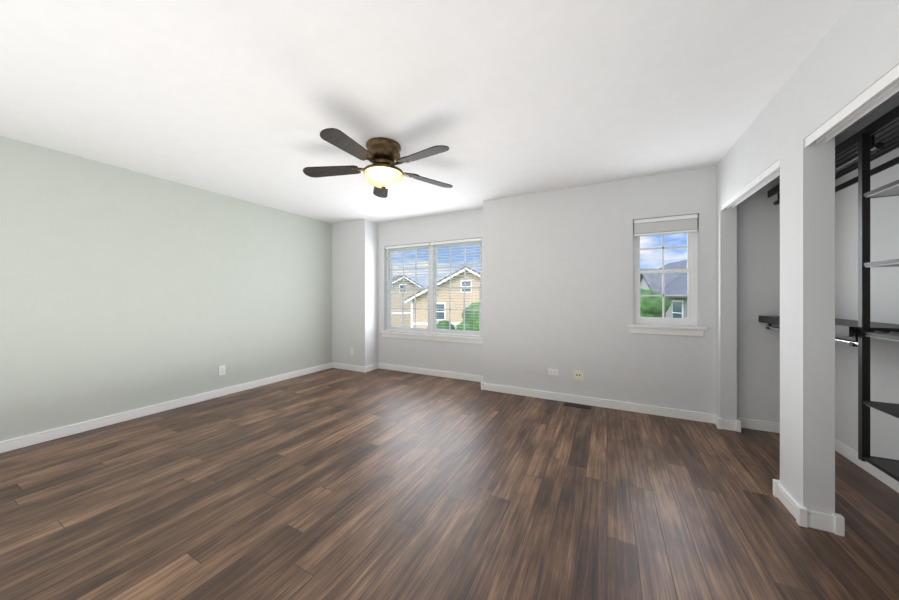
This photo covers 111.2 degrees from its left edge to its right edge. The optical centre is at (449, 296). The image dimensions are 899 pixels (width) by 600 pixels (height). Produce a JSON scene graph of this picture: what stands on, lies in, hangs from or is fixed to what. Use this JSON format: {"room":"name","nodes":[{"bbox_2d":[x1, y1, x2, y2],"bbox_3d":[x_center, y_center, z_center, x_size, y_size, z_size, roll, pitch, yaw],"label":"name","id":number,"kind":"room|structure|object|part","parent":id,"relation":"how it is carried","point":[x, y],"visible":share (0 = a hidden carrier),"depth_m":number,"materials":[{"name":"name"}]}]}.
{"room":"empty bedroom","nodes":[
{"label":"empty bedroom","id":0,"kind":"room"},
{"bbox_2d":[0,136,331,441],"bbox_3d":[-2.962,-0.020,3.487,0.150,2.440,4.910,0,0,27],"label":"wall","id":1,"kind":"structure","parent":0,"point":[122,290],"depth_m":3.04,"materials":[{"name":"green paint"}]},
{"bbox_2d":[219,365,224,375],"bbox_3d":[-2.752,0.890,3.722,0.009,0.115,0.070,0,0,27],"label":"electrical outlet","id":2,"kind":"object","parent":1,"relation":"attached to","point":[222,370],"visible":1,"depth_m":3.72,"materials":[{"name":"white plastic"}]},
{"bbox_2d":[0,368,898,599],"bbox_3d":[-0.336,1.260,2.143,6.050,0.120,4.910,0,0,27],"label":"floor","id":3,"kind":"structure","parent":0,"point":[343,484],"depth_m":1.75,"materials":[{"name":"laminate"}]},
{"bbox_2d":[563,402,590,409],"bbox_3d":[1.406,1.198,3.384,0.280,0.005,0.105,0,0,27],"label":"floor vent","id":4,"kind":"object","parent":3,"relation":"in","point":[576,405],"visible":1,"depth_m":3.38,"materials":[{"name":"brown metal"}]},
{"bbox_2d":[0,0,898,223],"bbox_3d":[-0.336,-1.315,2.143,6.050,0.150,4.910,0,0,27],"label":"ceiling","id":5,"kind":"structure","parent":0,"point":[248,100],"depth_m":1.82,"materials":[{"name":"paint"}]},
{"bbox_2d":[303,128,452,197],"bbox_3d":[-0.538,-1.047,2.481,1.273,0.386,1.257,0,0,27],"label":"ceiling fan","id":6,"kind":"object","parent":5,"relation":"attached to","point":[383,173],"visible":1,"depth_m":2.41,"materials":[{"name":"brown metal"}]},
{"bbox_3d":[-0.540,-0.959,2.523,0.308,0.118,0.308,0,0,27],"label":"lamp shade","id":7,"kind":"part","parent":6,"relation":"part of","materials":[{"name":"white glass"}]},
{"bbox_2d":[332,166,779,422],"bbox_3d":[0.743,-0.020,4.085,5.900,2.440,0.470,0,0,27],"label":"wall","id":8,"kind":"structure","parent":0,"point":[557,279],"depth_m":3.44,"materials":[{"name":"grey paint"}]},
{"bbox_2d":[381,331,482,343],"bbox_3d":[-0.308,0.619,4.738,1.825,0.093,0.115,0,0,27],"label":"window sill","id":9,"kind":"structure","parent":8,"relation":"attached to","point":[443,337],"depth_m":4.67,"materials":[{"name":"paint"}]},
{"bbox_2d":[387,241,481,334],"bbox_3d":[-0.269,-0.134,4.814,1.735,1.412,0.064,0,0,27],"label":"window","id":10,"kind":"structure","parent":8,"relation":"in","point":[431,313],"depth_m":4.79,"materials":[{"name":"white plastic"}]},
{"bbox_2d":[385,243,429,333],"bbox_3d":[-0.685,-0.135,4.948,0.848,1.402,0.059,0,0,27],"label":"window blind","id":11,"kind":"object","parent":10,"relation":"attached to","point":[405,246],"visible":0.94,"depth_m":4.94,"materials":[{"name":"white plastic"}]},
{"bbox_2d":[430,238,481,336],"bbox_3d":[0.083,-0.135,4.555,0.848,1.402,0.059,0,0,27],"label":"window blind","id":12,"kind":"object","parent":10,"relation":"attached to","point":[449,242],"visible":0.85,"depth_m":4.55,"materials":[{"name":"white plastic"}]},
{"bbox_2d":[0,362,898,536],"bbox_3d":[-0.336,1.152,2.143,5.750,0.096,4.610,0,0,27],"label":"baseboard","id":13,"kind":"structure","parent":8,"relation":"attached to","point":[834,523],"depth_m":2.96,"materials":[{"name":"paint"}]},
{"bbox_2d":[548,368,557,375],"bbox_3d":[1.206,0.875,3.579,0.115,0.070,0.009,0,0,27],"label":"electrical outlet","id":14,"kind":"object","parent":8,"relation":"attached to","point":[552,371],"visible":1,"depth_m":3.58,"materials":[{"name":"white plastic"}]},
{"bbox_2d":[573,370,582,379],"bbox_3d":[1.448,0.878,3.455,0.105,0.105,0.010,0,0,27],"label":"electrical outlet","id":15,"kind":"object","parent":8,"relation":"attached to","point":[577,374],"visible":1,"depth_m":3.45,"materials":[{"name":"beige plastic"}]},
{"bbox_2d":[633,221,696,325],"bbox_3d":[2.214,-0.262,3.186,0.552,1.097,0.060,0,0,27],"label":"window","id":16,"kind":"structure","parent":8,"relation":"in","point":[691,272],"depth_m":3.16,"materials":[{"name":"white plastic"}]},
{"bbox_2d":[634,214,697,236],"bbox_3d":[2.183,-0.722,3.126,0.532,0.169,0.051,0,0,27],"label":"blind","id":17,"kind":"object","parent":16,"relation":"attached to","point":[668,225],"visible":1,"depth_m":3.10,"materials":[{"name":"white plastic"}]},
{"bbox_2d":[628,324,705,335],"bbox_3d":[2.174,0.334,3.108,0.642,0.093,0.115,0,0,27],"label":"window sill","id":18,"kind":"structure","parent":8,"relation":"attached to","point":[682,330],"depth_m":3.07,"materials":[{"name":"paint"}]},
{"bbox_2d":[716,0,898,514],"bbox_3d":[1.597,-0.020,0.975,0.115,2.440,4.290,0,0,27],"label":"wall","id":19,"kind":"structure","parent":0,"point":[852,55],"depth_m":1.61,"materials":[{"name":"grey paint"}]},
{"bbox_2d":[721,159,779,210],"bbox_3d":[2.261,-0.807,2.300,0.079,0.044,1.081,0,0,27],"label":"track rail","id":20,"kind":"object","parent":19,"relation":"attached to","point":[767,176],"visible":0.71,"depth_m":2.23,"materials":[{"name":"white plastic"}]},
{"bbox_2d":[805,64,898,146],"bbox_3d":[1.586,-0.807,0.980,0.079,0.044,1.386,0,0,27],"label":"track rail","id":21,"kind":"object","parent":19,"relation":"attached to","point":[880,91],"visible":1,"depth_m":1.31,"materials":[{"name":"white plastic"}]},
{"bbox_2d":[835,96,898,459],"bbox_3d":[2.218,-0.020,0.657,0.150,2.440,4.290,0,0,27],"label":"wall","id":22,"kind":"structure","parent":0,"point":[884,308],"depth_m":2.07,"materials":[{"name":"grey paint"}]},
{"bbox_2d":[758,105,898,481],"bbox_3d":[2.239,-0.019,1.292,0.387,1.838,3.100,0,0,27],"label":"closet shelving","id":23,"kind":"object","parent":22,"relation":"attached to","point":[862,149],"visible":0.67,"depth_m":1.68,"materials":[{"name":"black metal"}]},
{"label":"outside","id":24,"kind":"structure","parent":0,"visible":0},
{"bbox_3d":[22.777,4.350,44.511,240.000,0.300,220.000,0,0,27],"label":"ground","id":25,"kind":"structure","parent":24,"visible":0},
{"bbox_2d":[392,275,422,327],"bbox_3d":[-8.113,0.810,41.221,9.100,6.780,11.940,0,0,-28],"label":"house","id":26,"kind":"structure","parent":25,"relation":"on","point":[407,315],"depth_m":36.24,"materials":[{"name":"beige"}]},
{"bbox_2d":[405,266,479,328],"bbox_3d":[1.795,0.910,29.411,9.500,6.580,11.940,0,0,5],"label":"house","id":27,"kind":"structure","parent":25,"relation":"on","point":[440,294],"depth_m":24.02,"materials":[{"name":"tan siding"},{"name":"grey shingle"}]},
{"bbox_2d":[437,320,455,329],"bbox_3d":[-0.283,2.864,20.375,1.822,2.672,1.882,0,0,27],"label":"bush","id":28,"kind":"object","parent":25,"relation":"on","point":[445,323],"depth_m":19.97,"materials":[{"name":"green plant"}]},
{"bbox_2d":[456,303,478,330],"bbox_3d":[1.772,2.236,17.612,2.510,3.927,2.384,0,0,27],"label":"maple","id":29,"kind":"object","parent":25,"relation":"on","point":[472,324],"depth_m":16.84,"materials":[{"name":"green plant"}]},
{"bbox_2d":[640,288,670,324],"bbox_3d":[10.112,1.834,16.053,2.196,4.732,2.334,0,0,27],"label":"ash","id":30,"kind":"object","parent":25,"relation":"on","point":[656,311],"visible":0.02,"depth_m":15.12,"materials":[{"name":"green plant"}]},
{"bbox_2d":[640,260,687,317],"bbox_3d":[16.908,0.710,19.431,8.900,6.980,12.940,0,0,12],"label":"house","id":31,"kind":"structure","parent":25,"relation":"on","point":[673,311],"depth_m":18.24,"materials":[{"name":"grey"}]}
]}

